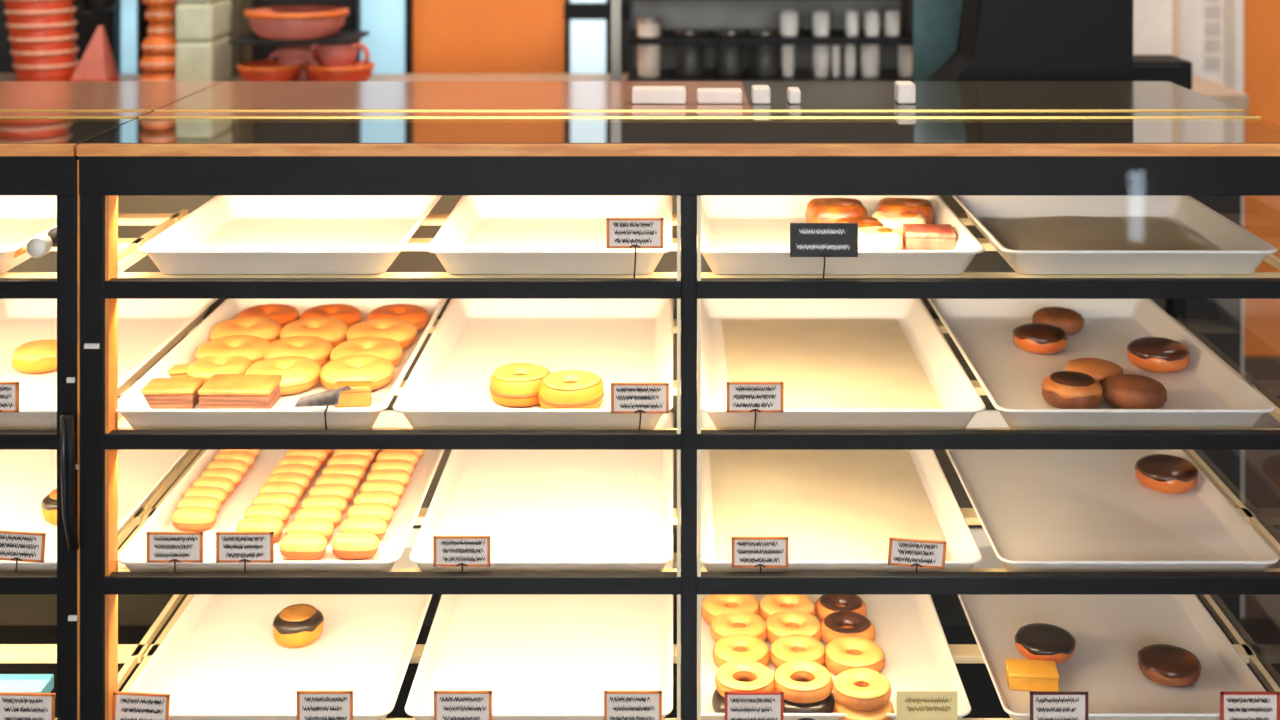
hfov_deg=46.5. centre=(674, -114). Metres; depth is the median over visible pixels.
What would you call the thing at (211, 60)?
linens
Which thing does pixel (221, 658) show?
baking tray
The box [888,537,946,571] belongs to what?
price tag
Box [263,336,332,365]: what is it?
doughnut
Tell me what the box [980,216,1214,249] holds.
sheet
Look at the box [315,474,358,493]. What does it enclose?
bun
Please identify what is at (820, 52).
beaker
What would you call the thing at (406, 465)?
bun
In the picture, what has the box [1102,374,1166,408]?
doughnut
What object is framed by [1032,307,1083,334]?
doughnut
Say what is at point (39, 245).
serving tongs
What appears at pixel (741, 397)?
price tag
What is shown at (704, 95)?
packet
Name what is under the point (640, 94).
packet
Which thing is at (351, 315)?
doughnut
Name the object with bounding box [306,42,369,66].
pot
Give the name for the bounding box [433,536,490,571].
price tag
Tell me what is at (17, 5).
bowl
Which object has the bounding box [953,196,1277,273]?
baking tray
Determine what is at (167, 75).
bowl
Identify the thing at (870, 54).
beaker
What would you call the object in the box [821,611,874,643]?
doughnut
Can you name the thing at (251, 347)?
doughnut
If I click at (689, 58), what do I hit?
tin
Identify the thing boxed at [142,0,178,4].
bowl
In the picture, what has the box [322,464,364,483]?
bun
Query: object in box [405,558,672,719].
baking tray
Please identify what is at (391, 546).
baking tray
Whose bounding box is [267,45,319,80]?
pot
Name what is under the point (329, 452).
bun
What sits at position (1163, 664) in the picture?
doughnut
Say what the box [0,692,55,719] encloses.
price tag
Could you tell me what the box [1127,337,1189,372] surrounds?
doughnut
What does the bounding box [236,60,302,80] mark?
bowl
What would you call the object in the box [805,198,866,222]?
pastry
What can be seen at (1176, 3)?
trim
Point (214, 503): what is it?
bun
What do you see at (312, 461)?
bun
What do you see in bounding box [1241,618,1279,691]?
floor
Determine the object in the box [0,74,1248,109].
countertop
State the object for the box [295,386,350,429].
price tag
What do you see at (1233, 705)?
price tag
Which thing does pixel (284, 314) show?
doughnut
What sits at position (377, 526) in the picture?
bun
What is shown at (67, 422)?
door handle
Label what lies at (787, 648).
doughnut
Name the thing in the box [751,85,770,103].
packet
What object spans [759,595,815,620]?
doughnut
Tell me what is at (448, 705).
price tag
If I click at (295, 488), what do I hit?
bun
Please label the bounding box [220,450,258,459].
bun
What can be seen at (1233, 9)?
trim
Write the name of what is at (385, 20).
window
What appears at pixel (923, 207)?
pastry
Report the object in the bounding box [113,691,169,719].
price tag
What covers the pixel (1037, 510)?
baking tray
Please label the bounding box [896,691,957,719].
price tag
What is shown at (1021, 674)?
cake slice
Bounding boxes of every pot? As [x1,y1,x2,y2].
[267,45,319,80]
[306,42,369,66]
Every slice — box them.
[141,378,203,408]
[198,374,281,408]
[902,224,956,249]
[1005,659,1059,691]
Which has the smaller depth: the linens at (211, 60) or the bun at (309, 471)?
the bun at (309, 471)
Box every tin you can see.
[675,29,704,75]
[715,29,744,75]
[750,29,779,75]
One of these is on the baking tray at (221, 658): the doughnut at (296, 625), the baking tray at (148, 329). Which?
the doughnut at (296, 625)
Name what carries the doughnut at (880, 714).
on the baking tray at (909, 632)
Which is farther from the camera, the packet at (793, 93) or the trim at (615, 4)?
the trim at (615, 4)
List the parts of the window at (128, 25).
pane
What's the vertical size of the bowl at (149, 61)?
0.030 m
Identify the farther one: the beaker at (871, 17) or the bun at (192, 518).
the beaker at (871, 17)
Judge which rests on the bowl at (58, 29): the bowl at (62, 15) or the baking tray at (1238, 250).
the bowl at (62, 15)
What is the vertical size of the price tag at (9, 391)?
0.060 m
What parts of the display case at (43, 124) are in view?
rail, post, glass, cross rail, post trim, cross rail, panel, cross rail, cross rail, cross rail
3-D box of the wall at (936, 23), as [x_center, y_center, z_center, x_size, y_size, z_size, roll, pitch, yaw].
[0.505,0.215,2.800,0.116,0.350,0.060,0,0,0]
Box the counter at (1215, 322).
[0,74,1248,643]
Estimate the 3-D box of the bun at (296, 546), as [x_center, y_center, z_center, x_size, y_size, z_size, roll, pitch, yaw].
[-0.444,0.787,1.779,0.057,0.027,0.028,0,0,4]
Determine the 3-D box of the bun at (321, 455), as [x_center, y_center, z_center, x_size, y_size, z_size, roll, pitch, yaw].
[-0.508,0.787,2.054,0.057,0.027,0.028,0,0,1]
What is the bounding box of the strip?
[1203,0,1222,70]
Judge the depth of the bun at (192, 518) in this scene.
1.85 m
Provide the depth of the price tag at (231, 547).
1.72 m
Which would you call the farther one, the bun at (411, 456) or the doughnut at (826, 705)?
the bun at (411, 456)
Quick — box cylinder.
[637,18,660,77]
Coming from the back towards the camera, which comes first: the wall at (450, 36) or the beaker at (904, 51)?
the wall at (450, 36)
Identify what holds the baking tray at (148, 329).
on the display case at (43, 124)
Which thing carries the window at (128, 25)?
in the wall at (86, 27)
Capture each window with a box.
[109,0,149,73]
[352,0,405,73]
[564,0,610,73]
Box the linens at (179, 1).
[176,0,217,2]
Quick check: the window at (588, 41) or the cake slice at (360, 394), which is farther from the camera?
the window at (588, 41)
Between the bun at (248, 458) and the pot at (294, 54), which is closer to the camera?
the bun at (248, 458)
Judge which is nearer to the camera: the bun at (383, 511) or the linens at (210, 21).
the bun at (383, 511)
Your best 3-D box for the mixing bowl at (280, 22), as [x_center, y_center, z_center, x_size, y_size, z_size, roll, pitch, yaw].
[-0.748,0.270,2.950,0.202,0.054,0.202,0,0,0]
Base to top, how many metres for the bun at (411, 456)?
0.027 m
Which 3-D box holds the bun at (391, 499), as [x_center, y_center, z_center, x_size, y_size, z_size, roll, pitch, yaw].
[-0.382,0.787,1.904,0.057,0.027,0.028,0,0,-2]
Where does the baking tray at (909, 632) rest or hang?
on the display case at (450, 140)
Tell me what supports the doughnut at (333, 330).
on the baking tray at (132, 404)
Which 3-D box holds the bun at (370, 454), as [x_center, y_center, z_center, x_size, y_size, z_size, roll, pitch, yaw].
[-0.443,0.787,2.058,0.057,0.027,0.028,0,0,3]
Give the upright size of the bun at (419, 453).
0.027 m
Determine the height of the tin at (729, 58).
0.093 m
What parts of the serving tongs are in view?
arm, handle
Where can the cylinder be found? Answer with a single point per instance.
(648, 55)
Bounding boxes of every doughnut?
[11,340,56,372]
[41,488,56,524]
[186,356,251,384]
[194,335,269,363]
[209,316,282,342]
[236,304,299,326]
[245,356,320,394]
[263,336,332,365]
[272,604,323,647]
[279,317,348,348]
[300,304,362,327]
[319,354,394,389]
[330,337,402,366]
[346,318,416,348]
[366,304,429,330]
[490,363,549,406]
[538,370,603,408]
[701,595,759,624]
[710,611,766,641]
[712,681,748,712]
[713,634,769,667]
[715,660,773,696]
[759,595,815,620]
[765,611,821,643]
[770,634,824,668]
[774,660,832,702]
[784,681,834,719]
[815,595,866,621]
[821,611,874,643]
[824,636,884,674]
[832,668,890,710]
[833,699,893,719]
[1013,323,1067,353]
[1014,623,1075,663]
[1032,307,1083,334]
[1041,371,1102,408]
[1065,358,1122,385]
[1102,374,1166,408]
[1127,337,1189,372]
[1135,454,1197,493]
[1138,644,1200,686]
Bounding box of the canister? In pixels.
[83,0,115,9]
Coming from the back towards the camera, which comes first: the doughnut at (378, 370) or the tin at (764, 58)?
the tin at (764, 58)
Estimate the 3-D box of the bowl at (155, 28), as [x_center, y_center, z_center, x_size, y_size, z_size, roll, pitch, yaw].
[-1.018,0.279,2.950,0.053,0.030,0.053,0,0,0]
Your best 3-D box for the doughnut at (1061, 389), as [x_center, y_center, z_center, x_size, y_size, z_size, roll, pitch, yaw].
[0.486,0.618,1.825,0.075,0.035,0.075,0,0,-44]
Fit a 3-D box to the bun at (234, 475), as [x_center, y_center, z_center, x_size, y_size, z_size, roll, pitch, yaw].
[-0.604,0.788,1.983,0.055,0.025,0.027,0,0,8]
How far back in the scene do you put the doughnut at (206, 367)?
1.90 m
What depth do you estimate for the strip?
3.22 m
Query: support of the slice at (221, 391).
on the baking tray at (132, 404)
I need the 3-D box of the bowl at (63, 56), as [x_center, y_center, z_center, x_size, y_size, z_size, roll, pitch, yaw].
[-1.260,0.344,2.980,0.127,0.042,0.127,0,0,0]
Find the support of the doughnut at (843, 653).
on the baking tray at (909, 632)
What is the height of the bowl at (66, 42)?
0.042 m
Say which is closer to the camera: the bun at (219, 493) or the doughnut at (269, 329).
the bun at (219, 493)
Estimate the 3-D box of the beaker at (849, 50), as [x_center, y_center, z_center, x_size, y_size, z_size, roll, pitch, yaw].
[0.346,0.340,2.950,0.024,0.071,0.024,0,0,0]
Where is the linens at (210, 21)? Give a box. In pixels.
[176,0,231,40]
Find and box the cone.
[70,26,118,80]
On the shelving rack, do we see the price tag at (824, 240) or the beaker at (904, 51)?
the beaker at (904, 51)
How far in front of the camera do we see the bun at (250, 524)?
1.82 m
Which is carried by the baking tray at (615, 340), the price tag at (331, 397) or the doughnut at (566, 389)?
the doughnut at (566, 389)
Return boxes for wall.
[0,0,912,73]
[413,0,1279,355]
[913,0,962,80]
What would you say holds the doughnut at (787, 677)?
on the doughnut at (826, 705)
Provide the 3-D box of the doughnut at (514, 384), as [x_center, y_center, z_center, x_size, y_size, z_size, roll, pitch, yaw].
[-0.192,0.618,1.850,0.077,0.035,0.078,0,0,-22]
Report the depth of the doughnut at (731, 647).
1.87 m
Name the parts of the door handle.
arm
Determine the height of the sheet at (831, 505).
0.001 m
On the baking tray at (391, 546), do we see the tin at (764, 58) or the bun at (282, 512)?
the bun at (282, 512)
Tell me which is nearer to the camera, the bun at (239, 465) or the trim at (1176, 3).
the bun at (239, 465)
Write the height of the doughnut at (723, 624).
0.025 m
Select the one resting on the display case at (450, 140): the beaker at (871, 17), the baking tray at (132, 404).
the baking tray at (132, 404)
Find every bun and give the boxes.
[167,363,219,377]
[172,506,216,530]
[178,496,220,513]
[184,486,226,505]
[192,476,233,497]
[201,468,241,488]
[207,459,247,477]
[214,450,253,469]
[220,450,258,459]
[237,517,283,540]
[244,503,290,524]
[252,492,297,513]
[259,481,303,501]
[265,473,308,492]
[271,464,314,483]
[278,455,320,475]
[279,533,327,559]
[285,450,326,466]
[286,519,333,540]
[295,506,341,528]
[301,495,346,514]
[309,483,353,503]
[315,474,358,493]
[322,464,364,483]
[326,450,332,458]
[327,454,369,472]
[331,532,378,558]
[333,450,374,465]
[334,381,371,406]
[340,517,386,539]
[347,503,392,524]
[354,491,398,511]
[360,479,403,499]
[367,469,409,488]
[371,459,413,476]
[376,450,417,467]
[383,450,423,460]
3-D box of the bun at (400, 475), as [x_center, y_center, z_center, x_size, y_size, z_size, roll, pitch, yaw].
[-0.380,0.787,1.976,0.057,0.027,0.028,0,0,-3]
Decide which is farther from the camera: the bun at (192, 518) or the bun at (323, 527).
the bun at (192, 518)
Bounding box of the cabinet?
[1133,55,1191,327]
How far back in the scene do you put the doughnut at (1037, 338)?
2.02 m
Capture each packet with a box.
[632,86,685,103]
[697,88,742,103]
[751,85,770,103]
[787,87,800,103]
[894,81,915,103]
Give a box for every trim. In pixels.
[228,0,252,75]
[406,0,412,73]
[564,3,630,18]
[611,0,620,80]
[1173,0,1180,57]
[1224,0,1243,617]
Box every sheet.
[709,450,954,560]
[722,319,943,408]
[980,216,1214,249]
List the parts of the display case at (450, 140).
post, post trim, cross rail, cross rail, cross rail, mullion trim, rail, glass, rail, panel, mullion trim, cross rail, cross rail, cross rail, cross rail, post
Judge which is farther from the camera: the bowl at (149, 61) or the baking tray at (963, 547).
the bowl at (149, 61)
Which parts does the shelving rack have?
shelf, shelf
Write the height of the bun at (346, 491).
0.027 m
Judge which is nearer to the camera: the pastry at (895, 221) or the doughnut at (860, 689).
the doughnut at (860, 689)
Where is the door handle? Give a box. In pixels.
[60,415,78,551]
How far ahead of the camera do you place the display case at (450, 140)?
1.70 m
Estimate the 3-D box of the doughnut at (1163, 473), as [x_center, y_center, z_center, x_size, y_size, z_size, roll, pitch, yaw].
[0.656,0.783,1.990,0.081,0.036,0.082,0,0,-18]
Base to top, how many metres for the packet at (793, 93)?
0.019 m
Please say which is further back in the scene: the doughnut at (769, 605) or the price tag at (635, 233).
the doughnut at (769, 605)
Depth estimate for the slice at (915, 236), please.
1.83 m
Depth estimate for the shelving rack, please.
3.10 m
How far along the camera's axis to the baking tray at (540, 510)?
1.92 m
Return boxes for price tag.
[0,382,18,412]
[0,530,45,571]
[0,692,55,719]
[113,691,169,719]
[146,532,202,571]
[216,532,273,571]
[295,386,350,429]
[297,691,352,719]
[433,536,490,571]
[434,691,491,719]
[604,691,661,719]
[606,218,663,277]
[611,383,668,429]
[724,692,783,719]
[726,382,783,429]
[731,537,788,571]
[790,223,857,277]
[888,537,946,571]
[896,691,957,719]
[1030,692,1087,719]
[1220,692,1279,719]
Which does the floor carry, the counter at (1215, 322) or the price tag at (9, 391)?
the counter at (1215, 322)
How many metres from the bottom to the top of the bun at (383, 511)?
0.027 m
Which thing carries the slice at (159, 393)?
on the baking tray at (132, 404)
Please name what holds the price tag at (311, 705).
on the display case at (450, 140)
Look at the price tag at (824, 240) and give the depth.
1.72 m
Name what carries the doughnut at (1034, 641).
on the baking tray at (1109, 631)
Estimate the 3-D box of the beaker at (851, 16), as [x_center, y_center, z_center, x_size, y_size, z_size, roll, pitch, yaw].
[0.350,0.270,2.950,0.028,0.050,0.028,0,0,0]
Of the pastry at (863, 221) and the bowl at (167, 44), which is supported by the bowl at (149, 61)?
the bowl at (167, 44)
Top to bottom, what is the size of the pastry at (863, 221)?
0.026 m
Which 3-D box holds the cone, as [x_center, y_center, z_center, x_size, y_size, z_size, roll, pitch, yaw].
[-1.148,0.335,2.950,0.069,0.119,0.069,0,0,0]
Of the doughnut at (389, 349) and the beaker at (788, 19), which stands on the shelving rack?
the beaker at (788, 19)
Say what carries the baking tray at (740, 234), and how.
on the display case at (450, 140)
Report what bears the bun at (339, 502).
on the baking tray at (391, 546)
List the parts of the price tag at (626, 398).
frame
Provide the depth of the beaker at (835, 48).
2.94 m
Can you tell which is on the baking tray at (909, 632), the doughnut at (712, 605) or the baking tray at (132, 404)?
the doughnut at (712, 605)
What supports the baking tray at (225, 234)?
on the display case at (450, 140)
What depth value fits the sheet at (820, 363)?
1.99 m
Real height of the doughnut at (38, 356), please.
0.033 m
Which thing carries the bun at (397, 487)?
on the baking tray at (391, 546)
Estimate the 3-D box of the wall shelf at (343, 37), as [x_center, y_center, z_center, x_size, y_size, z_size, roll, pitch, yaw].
[-0.750,0.301,2.990,0.238,0.007,0.180,0,0,0]
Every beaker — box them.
[779,10,798,36]
[782,45,793,76]
[812,10,829,36]
[813,45,828,77]
[832,45,839,76]
[844,45,855,76]
[845,10,858,35]
[860,45,879,77]
[864,10,879,35]
[884,10,899,35]
[898,45,911,77]
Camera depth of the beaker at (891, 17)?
2.94 m
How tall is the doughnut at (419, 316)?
0.028 m
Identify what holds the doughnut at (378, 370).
on the baking tray at (132, 404)
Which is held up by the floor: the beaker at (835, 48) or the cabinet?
the cabinet
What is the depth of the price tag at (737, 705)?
1.72 m
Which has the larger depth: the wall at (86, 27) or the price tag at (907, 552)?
the wall at (86, 27)
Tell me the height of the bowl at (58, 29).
0.042 m
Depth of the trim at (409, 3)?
3.18 m
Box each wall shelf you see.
[74,5,118,14]
[228,31,368,43]
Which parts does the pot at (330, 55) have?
handle, handle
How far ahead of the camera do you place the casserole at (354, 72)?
2.90 m
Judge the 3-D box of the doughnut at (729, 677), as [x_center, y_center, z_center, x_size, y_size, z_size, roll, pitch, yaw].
[0.083,0.943,1.768,0.071,0.021,0.071,0,0,-5]
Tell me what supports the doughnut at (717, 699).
on the baking tray at (909, 632)
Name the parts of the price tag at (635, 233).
frame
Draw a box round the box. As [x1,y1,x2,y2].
[0,674,53,692]
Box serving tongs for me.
[14,227,56,257]
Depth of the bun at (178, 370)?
1.90 m
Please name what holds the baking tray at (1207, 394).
on the display case at (450, 140)
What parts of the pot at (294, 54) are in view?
handle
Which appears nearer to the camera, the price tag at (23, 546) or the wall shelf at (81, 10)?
the price tag at (23, 546)
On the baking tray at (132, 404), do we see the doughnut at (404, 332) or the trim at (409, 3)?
the doughnut at (404, 332)
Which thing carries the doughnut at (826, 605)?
on the baking tray at (909, 632)
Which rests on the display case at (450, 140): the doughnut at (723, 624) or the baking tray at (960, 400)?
the baking tray at (960, 400)
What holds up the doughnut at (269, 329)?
on the baking tray at (132, 404)
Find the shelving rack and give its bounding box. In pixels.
[627,0,912,80]
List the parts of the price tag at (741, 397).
frame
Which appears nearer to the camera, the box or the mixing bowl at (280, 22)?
the box
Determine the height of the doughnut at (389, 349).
0.029 m
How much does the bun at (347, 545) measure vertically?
0.027 m
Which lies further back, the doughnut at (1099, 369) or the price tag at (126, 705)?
the doughnut at (1099, 369)
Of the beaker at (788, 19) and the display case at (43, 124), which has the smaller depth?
the display case at (43, 124)
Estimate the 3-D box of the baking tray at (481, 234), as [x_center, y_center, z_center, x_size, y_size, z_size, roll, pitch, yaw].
[-0.147,0.437,1.889,0.287,0.034,0.333,0,0,0]
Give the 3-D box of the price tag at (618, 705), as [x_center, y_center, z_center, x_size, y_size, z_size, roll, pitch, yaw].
[-0.048,0.957,1.715,0.067,0.062,0.004,0,0,0]
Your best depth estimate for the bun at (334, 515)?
1.85 m
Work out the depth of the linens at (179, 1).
2.91 m
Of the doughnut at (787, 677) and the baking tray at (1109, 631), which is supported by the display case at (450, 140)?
the baking tray at (1109, 631)
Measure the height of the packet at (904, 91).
0.027 m
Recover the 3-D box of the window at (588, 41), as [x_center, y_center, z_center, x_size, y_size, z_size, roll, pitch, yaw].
[-0.188,-0.100,3.240,0.100,1.540,0.080,0,0,0]
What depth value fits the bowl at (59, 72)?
2.93 m
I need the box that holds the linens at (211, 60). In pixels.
[176,35,231,81]
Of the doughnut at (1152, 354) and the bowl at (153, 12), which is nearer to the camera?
the doughnut at (1152, 354)
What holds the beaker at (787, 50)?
on the shelving rack
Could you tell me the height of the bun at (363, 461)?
0.027 m
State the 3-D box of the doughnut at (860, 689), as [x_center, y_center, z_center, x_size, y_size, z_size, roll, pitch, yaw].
[0.219,0.942,1.749,0.069,0.023,0.069,0,0,-2]
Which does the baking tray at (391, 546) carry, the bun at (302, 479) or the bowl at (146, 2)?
the bun at (302, 479)
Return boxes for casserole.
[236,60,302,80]
[305,60,374,80]
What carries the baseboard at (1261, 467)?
attached to the wall at (450, 36)
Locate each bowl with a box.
[3,0,73,10]
[3,6,76,23]
[6,19,77,37]
[8,33,77,51]
[10,46,78,64]
[13,59,79,80]
[139,52,175,70]
[139,69,175,80]
[141,35,178,52]
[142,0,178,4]
[145,4,175,20]
[147,20,174,36]
[244,6,348,39]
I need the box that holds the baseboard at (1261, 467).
[1244,356,1279,617]
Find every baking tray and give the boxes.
[0,196,56,273]
[0,299,216,429]
[0,413,190,571]
[116,299,446,429]
[118,410,443,571]
[128,529,431,719]
[138,196,440,273]
[393,299,672,429]
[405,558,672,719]
[410,411,672,571]
[426,196,671,273]
[701,196,984,273]
[701,299,985,429]
[701,411,981,571]
[701,563,970,719]
[928,299,1274,429]
[946,410,1278,571]
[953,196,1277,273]
[958,529,1266,719]
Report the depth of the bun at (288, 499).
1.89 m
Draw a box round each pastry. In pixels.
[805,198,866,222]
[836,216,883,227]
[858,226,902,249]
[872,211,925,240]
[875,198,933,223]
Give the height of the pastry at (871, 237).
0.026 m
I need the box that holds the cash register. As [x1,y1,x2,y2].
[926,0,1132,80]
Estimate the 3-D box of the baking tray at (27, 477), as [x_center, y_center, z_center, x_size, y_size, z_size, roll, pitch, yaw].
[-0.841,0.791,1.972,0.330,0.024,0.500,0,0,0]
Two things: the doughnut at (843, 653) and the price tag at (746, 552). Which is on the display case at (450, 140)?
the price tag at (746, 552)
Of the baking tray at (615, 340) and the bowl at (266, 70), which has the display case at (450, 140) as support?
the baking tray at (615, 340)
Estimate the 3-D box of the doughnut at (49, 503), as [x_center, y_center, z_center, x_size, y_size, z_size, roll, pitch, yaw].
[-0.769,0.782,1.886,0.061,0.037,0.061,0,0,-16]
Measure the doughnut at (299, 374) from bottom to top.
0.029 m
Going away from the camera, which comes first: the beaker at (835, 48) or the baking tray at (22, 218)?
the baking tray at (22, 218)
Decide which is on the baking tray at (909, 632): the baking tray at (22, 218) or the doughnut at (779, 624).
the doughnut at (779, 624)
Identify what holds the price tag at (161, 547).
on the display case at (450, 140)
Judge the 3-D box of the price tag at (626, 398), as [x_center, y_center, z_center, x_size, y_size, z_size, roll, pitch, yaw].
[-0.040,0.601,1.715,0.067,0.059,0.004,0,0,0]
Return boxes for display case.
[0,81,222,719]
[77,81,1279,719]
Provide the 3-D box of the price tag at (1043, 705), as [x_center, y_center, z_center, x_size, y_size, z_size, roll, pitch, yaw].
[0.442,0.959,1.715,0.067,0.062,0.004,0,0,0]
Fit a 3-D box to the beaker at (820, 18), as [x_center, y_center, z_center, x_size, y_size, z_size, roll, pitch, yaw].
[0.289,0.270,2.950,0.036,0.050,0.036,0,0,0]
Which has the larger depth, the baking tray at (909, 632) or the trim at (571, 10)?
the trim at (571, 10)

